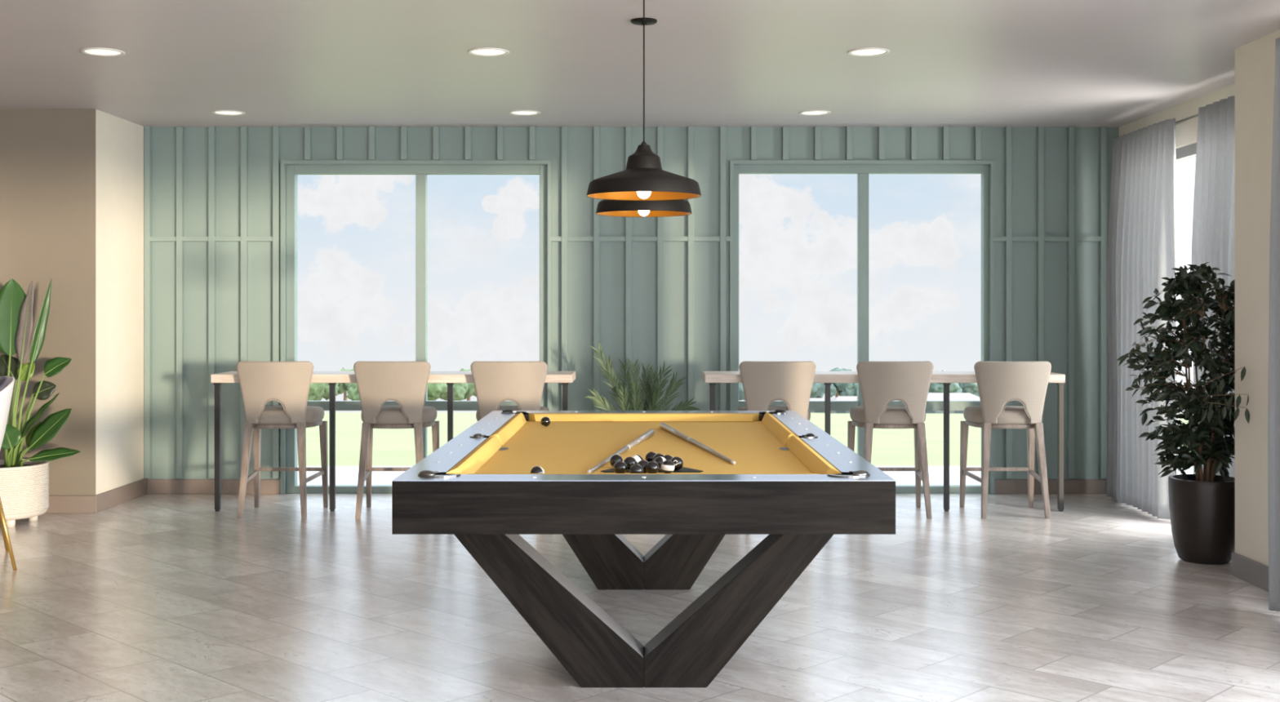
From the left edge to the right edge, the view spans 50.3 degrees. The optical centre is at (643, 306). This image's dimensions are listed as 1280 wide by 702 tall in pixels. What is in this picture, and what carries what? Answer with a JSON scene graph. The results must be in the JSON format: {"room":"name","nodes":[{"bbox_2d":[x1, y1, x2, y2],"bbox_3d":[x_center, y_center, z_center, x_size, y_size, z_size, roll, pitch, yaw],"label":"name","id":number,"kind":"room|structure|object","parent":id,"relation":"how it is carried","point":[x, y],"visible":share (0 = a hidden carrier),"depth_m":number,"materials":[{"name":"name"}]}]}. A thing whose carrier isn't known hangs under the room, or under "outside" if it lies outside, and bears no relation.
{"room":"games hall","nodes":[
{"label":"games hall","id":0,"kind":"room"},
{"bbox_2d":[0,458,48,527],"bbox_3d":[-3.999,1.167,8.497,0.528,0.372,0.535,0,0,0],"label":"pot","id":1,"kind":"object","parent":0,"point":[24,485],"depth_m":8.36,"materials":[{"name":"ceramic"}]},
{"bbox_2d":[0,108,143,495],"bbox_3d":[-5.399,0.028,9.384,3.602,2.650,0.912,0,0,0],"label":"wall","id":2,"kind":"structure","parent":0,"point":[47,156],"depth_m":8.93,"materials":[{"name":"beige paint"}]},
{"bbox_2d":[44,495,93,513],"bbox_3d":[-5.400,1.296,8.919,3.600,0.115,0.018,0,0,0],"label":"baseboard","id":3,"kind":"structure","parent":2,"relation":"attached to","point":[57,504],"depth_m":8.91,"materials":[{"name":"paint"}]},
{"bbox_2d":[93,478,147,513],"bbox_3d":[-3.591,1.296,9.375,0.018,0.115,0.930,0,0,0],"label":"baseboard","id":4,"kind":"structure","parent":2,"relation":"attached to","point":[112,498],"depth_m":9.30,"materials":[{"name":"paint"}]},
{"bbox_2d":[147,127,1118,493],"bbox_3d":[-0.085,0.028,9.920,7.630,2.650,0.160,0,0,0],"label":"wall","id":5,"kind":"structure","parent":0,"point":[356,140],"depth_m":9.84,"materials":[{"name":"teal paint"}]},
{"bbox_2d":[280,160,551,494],"bbox_3d":[-1.641,0.149,9.822,1.951,2.408,0.035,0,0,0],"label":"trim","id":6,"kind":"structure","parent":5,"relation":"attached to","point":[283,162],"depth_m":9.80,"materials":[{"name":"teal paint"}]},
{"bbox_2d":[286,164,547,493],"bbox_3d":[-1.641,0.163,9.898,1.895,2.379,0.085,0,0,0],"label":"window","id":7,"kind":"structure","parent":5,"relation":"in","point":[421,172],"depth_m":9.86,"materials":[{"name":"teal paint"}]},
{"bbox_2d":[143,126,1107,478],"bbox_3d":[-0.076,-0.029,9.819,7.042,2.535,0.042,0,0,0],"label":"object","id":8,"kind":"structure","parent":5,"relation":"attached to","point":[180,238],"depth_m":9.80,"materials":[{"name":"teal paint"}]},
{"bbox_2d":[146,479,1106,493],"bbox_3d":[-0.085,1.300,9.830,6.994,0.105,0.020,0,0,0],"label":"baseboard","id":9,"kind":"structure","parent":5,"relation":"attached to","point":[153,486],"depth_m":9.82,"materials":[{"name":"paint"}]},
{"bbox_2d":[733,164,989,493],"bbox_3d":[1.573,0.163,9.898,1.850,2.379,0.085,0,0,0],"label":"window","id":10,"kind":"structure","parent":5,"relation":"in","point":[862,171],"depth_m":9.86,"materials":[{"name":"teal paint"}]},
{"bbox_2d":[729,160,995,494],"bbox_3d":[1.573,0.149,9.822,1.906,2.408,0.035,0,0,0],"label":"trim","id":11,"kind":"structure","parent":5,"relation":"attached to","point":[992,162],"depth_m":9.80,"materials":[{"name":"teal paint"}]},
{"bbox_2d":[0,493,1279,701],"bbox_3d":[-1.800,1.413,2.750,10.800,0.120,14.500,0,0,0],"label":"floor","id":12,"kind":"structure","parent":0,"point":[148,597],"depth_m":5.91,"materials":[{"name":"tile"}]},
{"bbox_2d":[0,376,17,570],"bbox_3d":[-3.640,0.866,7.154,0.629,0.980,0.658,0,0,-25],"label":"accent chair","id":13,"kind":"object","parent":12,"relation":"on","point":[6,383],"visible":1,"depth_m":7.15,"materials":[{"name":"white fabric"}]},
{"bbox_2d":[0,278,79,527],"bbox_3d":[-3.909,0.588,8.430,0.776,1.530,0.535,0,0,36],"label":"potted plant","id":14,"kind":"object","parent":12,"relation":"on","point":[24,482],"visible":0.98,"depth_m":8.48,"materials":[{"name":"green plant"}]},
{"bbox_2d":[236,360,328,519],"bbox_3d":[-2.373,0.852,8.947,0.496,1.002,0.546,0,0,0],"label":"bar stool","id":15,"kind":"object","parent":12,"relation":"on","point":[287,384],"visible":1,"depth_m":8.73,"materials":[{"name":"fabric"}]},
{"bbox_2d":[210,371,575,511],"bbox_3d":[-1.652,0.897,9.070,2.372,0.912,0.460,0,0,0],"label":"table","id":16,"kind":"object","parent":12,"relation":"on","point":[331,378],"visible":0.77,"depth_m":8.98,"materials":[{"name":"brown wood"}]},
{"bbox_2d":[353,360,439,519],"bbox_3d":[-1.620,0.852,8.947,0.496,1.002,0.546,0,0,0],"label":"bar stool","id":17,"kind":"object","parent":12,"relation":"on","point":[403,383],"visible":1,"depth_m":8.73,"materials":[{"name":"fabric"}]},
{"bbox_2d":[470,360,549,421],"bbox_3d":[-0.868,0.852,8.947,0.496,1.002,0.546,0,0,0],"label":"bar stool","id":18,"kind":"object","parent":12,"relation":"on","point":[521,383],"visible":0.51,"depth_m":8.72,"materials":[{"name":"fabric"}]},
{"bbox_2d":[584,339,700,410],"bbox_3d":[-0.008,0.789,9.344,0.801,1.127,0.383,0,0,0],"label":"potted palm","id":19,"kind":"object","parent":12,"relation":"on","point":[651,398],"visible":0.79,"depth_m":9.33,"materials":[{"name":"plant"}]},
{"bbox_2d":[391,408,895,688],"bbox_3d":[0.000,0.945,5.779,1.600,0.817,2.903,0,0,0],"label":"pool table","id":20,"kind":"object","parent":12,"relation":"on","point":[790,482],"visible":1,"depth_m":4.83,"materials":[{"name":"black wood"}]},
{"bbox_2d":[446,435,501,475],"bbox_3d":[-0.630,0.568,5.153,0.060,0.048,1.208,0,0,0],"label":"cushion","id":21,"kind":"object","parent":20,"relation":"on","point":[477,460],"depth_m":5.09,"materials":[{"name":"yellow fabric"}]},
{"bbox_2d":[488,412,526,444],"bbox_3d":[-0.630,0.568,6.404,0.060,0.048,1.208,0,0,0],"label":"cushion","id":22,"kind":"object","parent":20,"relation":"on","point":[506,433],"depth_m":6.30,"materials":[{"name":"yellow fabric"}]},
{"bbox_2d":[529,466,544,473],"bbox_3d":[-0.363,0.568,4.640,0.049,0.049,0.049,0,0,0],"label":"ball","id":23,"kind":"object","parent":20,"relation":"on","point":[536,469],"visible":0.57,"depth_m":4.62,"materials":[{"name":"black plastic"}]},
{"bbox_2d":[540,417,550,426],"bbox_3d":[-0.485,0.568,6.720,0.049,0.049,0.049,0,0,0],"label":"ball","id":24,"kind":"object","parent":20,"relation":"on","point":[545,421],"visible":1,"depth_m":6.70,"materials":[{"name":"black plastic"}]},
{"bbox_2d":[609,454,622,466],"bbox_3d":[-0.101,0.568,5.000,0.049,0.049,0.049,0,0,0],"label":"ball","id":25,"kind":"object","parent":20,"relation":"on","point":[614,459],"visible":0.7,"depth_m":4.98,"materials":[{"name":"black plastic"}]},
{"bbox_2d":[613,461,626,473],"bbox_3d":[-0.083,0.568,4.790,0.049,0.049,0.049,0,0,0],"label":"ball","id":26,"kind":"object","parent":20,"relation":"on","point":[620,467],"visible":0.86,"depth_m":4.77,"materials":[{"name":"black plastic"}]},
{"bbox_2d":[586,429,654,473],"bbox_3d":[-0.075,0.578,5.545,0.029,0.029,1.479,0,0,9],"label":"stick","id":27,"kind":"object","parent":20,"relation":"on","point":[650,433],"visible":0.94,"depth_m":5.57,"materials":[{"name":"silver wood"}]},
{"bbox_2d":[629,464,643,473],"bbox_3d":[-0.026,0.568,4.700,0.049,0.049,0.049,0,0,0],"label":"ball","id":28,"kind":"object","parent":20,"relation":"on","point":[635,468],"visible":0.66,"depth_m":4.68,"materials":[{"name":"black plastic"}]},
{"bbox_2d":[636,459,648,473],"bbox_3d":[-0.002,0.568,4.826,0.049,0.049,0.049,0,0,0],"label":"ball","id":29,"kind":"object","parent":20,"relation":"on","point":[642,463],"visible":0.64,"depth_m":4.81,"materials":[{"name":"black plastic"}]},
{"bbox_2d":[469,473,817,474],"bbox_3d":[0.000,0.573,4.517,1.196,0.038,0.060,0,0,0],"label":"cushion","id":30,"kind":"object","parent":20,"relation":"on","point":[469,473],"depth_m":4.51,"materials":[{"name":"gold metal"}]},
{"bbox_2d":[528,413,759,421],"bbox_3d":[0.000,0.573,7.040,1.196,0.038,0.060,0,0,0],"label":"cushion","id":31,"kind":"object","parent":20,"relation":"on","point":[533,417],"depth_m":7.02,"materials":[{"name":"yellow fabric"}]},
{"bbox_2d":[600,466,702,472],"bbox_3d":[0.029,0.591,5.022,0.367,0.004,0.321,0,0,0],"label":"triangle","id":32,"kind":"object","parent":20,"relation":"on","point":[683,469],"visible":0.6,"depth_m":4.88,"materials":[{"name":"black plastic"}]},
{"bbox_2d":[623,457,636,470],"bbox_3d":[-0.050,0.564,4.892,0.049,0.049,0.049,0,0,0],"label":"ball","id":33,"kind":"object","parent":32,"relation":"on","point":[629,461],"visible":0.7,"depth_m":4.87,"materials":[{"name":"black plastic"}]},
{"bbox_2d":[631,454,642,463],"bbox_3d":[-0.027,0.564,4.960,0.049,0.049,0.049,0,0,0],"label":"ball","id":34,"kind":"object","parent":32,"relation":"on","point":[637,457],"visible":0.42,"depth_m":4.94,"materials":[{"name":"white plastic"}]},
{"bbox_2d":[644,451,656,462],"bbox_3d":[0.029,0.564,5.060,0.049,0.049,0.049,0,0,0],"label":"ball","id":35,"kind":"object","parent":32,"relation":"on","point":[649,456],"visible":0.57,"depth_m":5.04,"materials":[{"name":"black plastic"}]},
{"bbox_2d":[652,453,663,461],"bbox_3d":[0.056,0.564,5.000,0.049,0.049,0.049,0,0,0],"label":"ball","id":36,"kind":"object","parent":32,"relation":"on","point":[656,455],"visible":0.25,"depth_m":4.99,"materials":[{"name":"black plastic"}]},
{"bbox_2d":[653,456,666,470],"bbox_3d":[0.059,0.564,4.900,0.049,0.049,0.049,0,0,0],"label":"ball","id":37,"kind":"object","parent":32,"relation":"on","point":[660,460],"visible":0.46,"depth_m":4.88,"materials":[{"name":"black plastic"}]},
{"bbox_2d":[662,454,672,460],"bbox_3d":[0.086,0.564,4.955,0.049,0.049,0.049,0,0,0],"label":"ball","id":38,"kind":"object","parent":32,"relation":"on","point":[667,457],"visible":0.25,"depth_m":4.94,"materials":[{"name":"black plastic"}]},
{"bbox_2d":[671,457,683,470],"bbox_3d":[0.117,0.564,4.893,0.049,0.049,0.049,0,0,0],"label":"ball","id":39,"kind":"object","parent":32,"relation":"on","point":[677,461],"visible":0.86,"depth_m":4.88,"materials":[{"name":"black plastic"}]},
{"bbox_2d":[645,461,659,473],"bbox_3d":[0.030,0.568,4.790,0.049,0.049,0.049,0,0,0],"label":"ball","id":40,"kind":"object","parent":20,"relation":"on","point":[651,467],"visible":0.91,"depth_m":4.77,"materials":[{"name":"black plastic"}]},
{"bbox_2d":[661,460,674,473],"bbox_3d":[0.085,0.568,4.820,0.049,0.049,0.049,0,0,0],"label":"ball","id":41,"kind":"object","parent":20,"relation":"on","point":[667,466],"visible":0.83,"depth_m":4.80,"materials":[{"name":"white plastic"}]},
{"bbox_2d":[659,422,735,464],"bbox_3d":[0.216,0.578,5.864,0.029,0.029,1.548,0,0,-10],"label":"pool cue","id":42,"kind":"object","parent":20,"relation":"on","point":[662,425],"visible":1,"depth_m":5.87,"materials":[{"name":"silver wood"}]},
{"bbox_2d":[761,413,799,444],"bbox_3d":[0.630,0.568,6.404,0.060,0.048,1.208,0,0,0],"label":"cushion","id":43,"kind":"object","parent":20,"relation":"on","point":[771,424],"depth_m":6.31,"materials":[{"name":"yellow fabric"}]},
{"bbox_2d":[786,435,841,475],"bbox_3d":[0.630,0.568,5.153,0.060,0.048,1.208,0,0,0],"label":"cushion","id":44,"kind":"object","parent":20,"relation":"on","point":[807,458],"depth_m":5.09,"materials":[{"name":"yellow fabric"}]},
{"bbox_2d":[737,360,816,421],"bbox_3d":[0.860,0.852,8.947,0.496,1.002,0.546,0,0,0],"label":"bar stool","id":45,"kind":"object","parent":12,"relation":"on","point":[764,383],"visible":0.57,"depth_m":8.72,"materials":[{"name":"fabric"}]},
{"bbox_2d":[702,371,1065,511],"bbox_3d":[1.587,0.897,9.070,2.378,0.912,0.460,0,0,0],"label":"table","id":46,"kind":"object","parent":12,"relation":"on","point":[827,378],"visible":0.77,"depth_m":8.98,"materials":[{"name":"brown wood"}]},
{"bbox_2d":[847,360,933,519],"bbox_3d":[1.615,0.852,8.947,0.496,1.002,0.546,0,0,0],"label":"bar stool","id":47,"kind":"object","parent":12,"relation":"on","point":[881,383],"visible":1,"depth_m":8.73,"materials":[{"name":"fabric"}]},
{"bbox_2d":[959,360,1051,519],"bbox_3d":[2.373,0.852,8.947,0.496,1.002,0.546,0,0,0],"label":"bar stool","id":48,"kind":"object","parent":12,"relation":"on","point":[999,384],"visible":1,"depth_m":8.73,"materials":[{"name":"fabric"}]},
{"bbox_2d":[1116,262,1249,564],"bbox_3d":[2.964,0.556,7.147,0.707,1.593,0.974,0,0,-30],"label":"ficus tree","id":49,"kind":"object","parent":12,"relation":"on","point":[1202,507],"visible":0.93,"depth_m":7.14,"materials":[{"name":"green plant"}]},
{"bbox_2d":[0,0,1279,127],"bbox_3d":[-1.800,-1.372,2.750,10.800,0.150,14.500,0,0,0],"label":"ceiling","id":50,"kind":"structure","parent":0,"point":[278,63],"depth_m":7.14,"materials":[{"name":"paint"}]},
{"bbox_2d":[80,47,125,56],"bbox_3d":[-2.749,-1.293,6.921,0.212,0.007,0.212,0,0,0],"label":"recessed light","id":51,"kind":"object","parent":50,"relation":"in","point":[101,51],"visible":1,"depth_m":6.92,"materials":[{"name":"white plastic"}]},
{"bbox_2d":[84,48,120,54],"bbox_3d":[-2.749,-1.295,6.921,0.172,0.004,0.172,0,0,-26],"label":"diffuser","id":52,"kind":"object","parent":51,"relation":"attached to","point":[90,51],"depth_m":6.92,"materials":[{"name":"white plastic"}]},
{"bbox_2d":[212,110,244,115],"bbox_3d":[-2.771,-1.293,9.089,0.212,0.007,0.212,0,0,0],"label":"recessed light","id":53,"kind":"object","parent":50,"relation":"in","point":[216,112],"visible":1,"depth_m":9.08,"materials":[{"name":"white plastic"}]},
{"bbox_2d":[215,111,241,114],"bbox_3d":[-2.771,-1.295,9.089,0.172,0.004,0.172,0,0,11],"label":"diffuser","id":54,"kind":"object","parent":53,"relation":"attached to","point":[216,112],"depth_m":9.09,"materials":[{"name":"white plastic"}]},
{"bbox_2d":[467,47,509,56],"bbox_3d":[-0.789,-1.293,6.921,0.212,0.007,0.212,0,0,0],"label":"recessed light","id":55,"kind":"object","parent":50,"relation":"in","point":[482,51],"visible":1,"depth_m":6.92,"materials":[{"name":"white plastic"}]},
{"bbox_2d":[471,48,505,54],"bbox_3d":[-0.789,-1.295,6.921,0.172,0.004,0.172,0,0,-11],"label":"diffuser","id":56,"kind":"object","parent":55,"relation":"attached to","point":[474,51],"depth_m":6.92,"materials":[{"name":"white plastic"}]},
{"bbox_2d":[508,110,540,115],"bbox_3d":[-0.797,-1.293,9.089,0.212,0.007,0.212,0,0,0],"label":"recessed light","id":57,"kind":"object","parent":50,"relation":"in","point":[513,112],"visible":1,"depth_m":9.08,"materials":[{"name":"white plastic"}]},
{"bbox_2d":[511,111,537,114],"bbox_3d":[-0.797,-1.295,9.089,0.172,0.004,0.172,0,0,11],"label":"diffuser","id":58,"kind":"object","parent":57,"relation":"attached to","point":[513,112],"depth_m":9.09,"materials":[{"name":"white plastic"}]},
{"bbox_2d":[586,0,701,200],"bbox_3d":[0.000,-0.854,5.180,0.436,0.887,0.436,0,0,0],"label":"pendant lamp","id":59,"kind":"object","parent":50,"relation":"hanging from","point":[643,178],"visible":1,"depth_m":5.09,"materials":[{"name":"black metal"}]},
{"bbox_2d":[595,17,692,217],"bbox_3d":[0.000,-0.854,6.170,0.436,0.887,0.436,0,0,0],"label":"pendant lamp","id":60,"kind":"object","parent":50,"relation":"hanging from","point":[628,208],"visible":0.49,"depth_m":6.05,"materials":[{"name":"black metal"}]},
{"bbox_2d":[799,110,831,115],"bbox_3d":[1.141,-1.293,9.089,0.212,0.007,0.212,0,0,0],"label":"recessed light","id":61,"kind":"object","parent":50,"relation":"in","point":[806,112],"visible":1,"depth_m":9.08,"materials":[{"name":"white plastic"}]},
{"bbox_2d":[802,111,827,114],"bbox_3d":[1.141,-1.295,9.089,0.172,0.004,0.172,0,0,11],"label":"diffuser","id":62,"kind":"object","parent":61,"relation":"attached to","point":[803,112],"depth_m":9.09,"materials":[{"name":"white plastic"}]},
{"bbox_2d":[847,47,889,56],"bbox_3d":[1.142,-1.293,6.921,0.212,0.007,0.212,0,0,0],"label":"recessed light","id":63,"kind":"object","parent":50,"relation":"in","point":[865,51],"visible":1,"depth_m":6.92,"materials":[{"name":"white plastic"}]},
{"bbox_2d":[852,48,885,54],"bbox_3d":[1.142,-1.295,6.921,0.172,0.004,0.172,0,0,-26],"label":"diffuser","id":64,"kind":"object","parent":63,"relation":"attached to","point":[855,51],"depth_m":6.92,"materials":[{"name":"white plastic"}]},
{"bbox_2d":[1118,83,1235,148],"bbox_3d":[3.510,0.028,8.350,0.160,2.650,2.980,0,0,0],"label":"wall","id":65,"kind":"structure","parent":0,"point":[1186,132],"depth_m":8.63,"materials":[{"name":"paint"}]},
{"bbox_2d":[1175,142,1196,162],"bbox_3d":[3.495,0.133,8.250,0.070,2.320,2.200,0,0,0],"label":"window","id":66,"kind":"structure","parent":65,"relation":"in","point":[1186,152],"depth_m":8.71,"materials":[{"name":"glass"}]},
{"bbox_2d":[1175,113,1198,124],"bbox_3d":[3.384,-1.162,8.273,0.092,0.068,2.706,0,0,0],"label":"curtain rod","id":67,"kind":"object","parent":65,"relation":"attached to","point":[1195,116],"visible":0.02,"depth_m":8.43,"materials":[{"name":"metal"}]},
{"bbox_2d":[1106,118,1179,519],"bbox_3d":[3.291,0.078,9.019,0.136,2.510,1.074,0,0,0],"label":"curtain","id":68,"kind":"object","parent":67,"relation":"hanging from","point":[1142,246],"visible":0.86,"depth_m":9.02,"materials":[{"name":"grey fabric"}]},
{"bbox_2d":[1191,95,1235,477],"bbox_3d":[3.292,0.078,7.512,0.139,2.510,1.117,0,0,0],"label":"curtain","id":69,"kind":"object","parent":67,"relation":"hanging from","point":[1213,233],"visible":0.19,"depth_m":7.74,"materials":[{"name":"grey fabric"}]},
{"bbox_2d":[1235,29,1279,566],"bbox_3d":[3.283,0.028,6.405,0.614,2.650,0.910,0,0,0],"label":"wall","id":70,"kind":"structure","parent":0,"point":[1255,60],"depth_m":6.66,"materials":[{"name":"paint"}]},
{"bbox_2d":[1231,552,1268,591],"bbox_3d":[2.967,1.296,6.405,0.018,0.115,0.910,0,0,0],"label":"baseboard","id":71,"kind":"structure","parent":70,"relation":"attached to","point":[1253,572],"depth_m":6.64,"materials":[{"name":"grey paint"}]},
{"bbox_3d":[2.906,-1.162,5.333,0.140,0.068,1.466,0,0,0],"label":"curtain rod","id":72,"kind":"object","parent":70,"relation":"attached to","visible":0},
{"bbox_2d":[1267,37,1279,612],"bbox_3d":[2.785,0.078,5.452,0.100,2.510,1.097,0,0,1],"label":"curtain","id":73,"kind":"object","parent":72,"relation":"hanging from","point":[1273,418],"visible":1,"depth_m":5.96,"materials":[{"name":"grey fabric"}]},
{"label":"outside","id":74,"kind":"structure","parent":0,"visible":0},
{"bbox_2d":[297,412,1193,466],"bbox_3d":[0.000,7.347,90.850,180.000,11.823,158.300,0,0,0],"label":"lawn","id":75,"kind":"structure","parent":74,"point":[391,446],"depth_m":24.42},
{"bbox_2d":[809,398,824,413],"bbox_3d":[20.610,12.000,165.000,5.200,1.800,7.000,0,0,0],"label":"house","id":76,"kind":"structure","parent":75,"relation":"on","point":[811,399],"depth_m":163.12,"materials":[{"name":"white"}]},
{"bbox_2d":[830,395,857,413],"bbox_3d":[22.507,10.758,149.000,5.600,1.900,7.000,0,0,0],"label":"house","id":77,"kind":"structure","parent":75,"relation":"on","point":[839,397],"depth_m":148.01,"materials":[{"name":"white"}]},
{"bbox_2d":[924,392,980,413],"bbox_3d":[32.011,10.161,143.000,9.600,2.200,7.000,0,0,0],"label":"house","id":78,"kind":"structure","parent":75,"relation":"on","point":[931,396],"depth_m":141.68,"materials":[{"name":"white"}]},
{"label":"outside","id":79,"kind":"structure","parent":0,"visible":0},
{"bbox_2d":[307,382,324,400],"bbox_3d":[-42.984,11.017,172.314,4.804,4.884,3.440,0,0,0],"label":"tree","id":80,"kind":"object","parent":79,"point":[315,388],"visible":0.17,"depth_m":171.44,"materials":[{"name":"green plant"}]},
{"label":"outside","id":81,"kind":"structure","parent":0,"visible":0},
{"bbox_2d":[313,382,339,400],"bbox_3d":[-42.461,11.083,178.189,5.119,4.754,4.613,0,0,0],"label":"tree","id":82,"kind":"object","parent":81,"point":[325,393],"visible":0.26,"depth_m":177.01,"materials":[{"name":"green plant"}]},
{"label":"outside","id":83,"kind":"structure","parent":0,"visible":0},
{"bbox_2d":[337,367,354,400],"bbox_3d":[-40.023,10.814,184.011,4.924,5.290,4.408,0,0,0],"label":"tree","id":84,"kind":"object","parent":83,"point":[343,387],"visible":0.13,"depth_m":182.99,"materials":[{"name":"green plant"}]},
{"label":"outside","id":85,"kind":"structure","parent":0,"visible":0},
{"bbox_2d":[346,382,359,400],"bbox_3d":[-35.331,11.011,172.448,4.730,4.898,4.388,0,0,0],"label":"tree","id":86,"kind":"object","parent":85,"point":[353,393],"visible":0.24,"depth_m":170.82,"materials":[{"name":"green plant"}]},
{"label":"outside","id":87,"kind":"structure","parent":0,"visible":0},
{"bbox_2d":[439,370,468,400],"bbox_3d":[-25.059,10.938,177.924,4.062,5.044,4.519,0,0,0],"label":"tree","id":88,"kind":"object","parent":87,"point":[460,390],"visible":0.3,"depth_m":176.37,"materials":[{"name":"green plant"}]},
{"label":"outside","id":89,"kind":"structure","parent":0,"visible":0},
{"bbox_2d":[459,368,476,400],"bbox_3d":[-23.796,10.888,183.788,4.909,5.142,4.397,0,0,0],"label":"tree","id":90,"kind":"object","parent":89,"point":[471,391],"visible":0.23,"depth_m":182.28,"materials":[{"name":"green plant"}]},
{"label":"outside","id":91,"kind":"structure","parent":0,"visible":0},
{"bbox_2d":[738,382,745,400],"bbox_3d":[14.224,11.008,183.969,4.696,4.904,5.004,0,0,0],"label":"tree","id":92,"kind":"object","parent":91,"point":[741,394],"visible":0.15,"depth_m":182.01,"materials":[{"name":"green plant"}]},
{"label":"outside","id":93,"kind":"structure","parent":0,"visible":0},
{"bbox_2d":[809,382,824,398],"bbox_3d":[21.607,10.923,177.713,4.881,5.074,4.880,0,0,0],"label":"tree","id":94,"kind":"object","parent":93,"point":[818,388],"visible":0.37,"depth_m":176.88,"materials":[{"name":"green plant"}]},
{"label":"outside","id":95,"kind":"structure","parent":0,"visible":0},
{"bbox_2d":[828,367,851,397],"bbox_3d":[26.028,10.844,184.190,4.997,5.229,4.663,0,0,0],"label":"tree","id":96,"kind":"object","parent":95,"point":[836,390],"visible":0.23,"depth_m":182.83,"materials":[{"name":"green plant"}]},
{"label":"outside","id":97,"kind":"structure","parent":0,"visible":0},
{"bbox_2d":[958,382,979,396],"bbox_3d":[43.133,10.950,178.042,4.196,5.020,4.550,0,0,0],"label":"tree","id":98,"kind":"object","parent":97,"point":[971,388],"visible":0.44,"depth_m":176.58,"materials":[{"name":"green plant"}]},
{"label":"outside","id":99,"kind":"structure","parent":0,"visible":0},
{"bbox_2d":[297,466,1193,484],"bbox_3d":[0.000,1.433,10.850,28.000,0.120,1.700,0,0,0],"label":"terrace","id":100,"kind":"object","parent":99,"point":[344,475],"depth_m":11.07,"materials":[{"name":"concrete"}]},
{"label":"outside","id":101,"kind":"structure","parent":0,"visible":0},
{"bbox_2d":[427,382,453,400],"bbox_3d":[-26.688,10.834,171.754,5.081,5.248,4.552,0,0,0],"label":"tree","id":102,"kind":"object","parent":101,"point":[435,390],"visible":0.44,"depth_m":170.23,"materials":[{"name":"green plant"}]},
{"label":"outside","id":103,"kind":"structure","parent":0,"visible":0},
{"bbox_2d":[840,382,857,395],"bbox_3d":[26.836,11.076,171.681,4.326,4.767,3.984,0,0,0],"label":"tree","id":104,"kind":"object","parent":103,"point":[849,388],"visible":0.28,"depth_m":170.86,"materials":[{"name":"green plant"}]},
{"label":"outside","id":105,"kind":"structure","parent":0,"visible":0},
{"bbox_2d":[928,370,962,392],"bbox_3d":[37.855,10.747,171.910,4.366,5.422,4.824,0,0,0],"label":"tree","id":106,"kind":"object","parent":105,"point":[934,387],"visible":0.28,"depth_m":170.19,"materials":[{"name":"green plant"}]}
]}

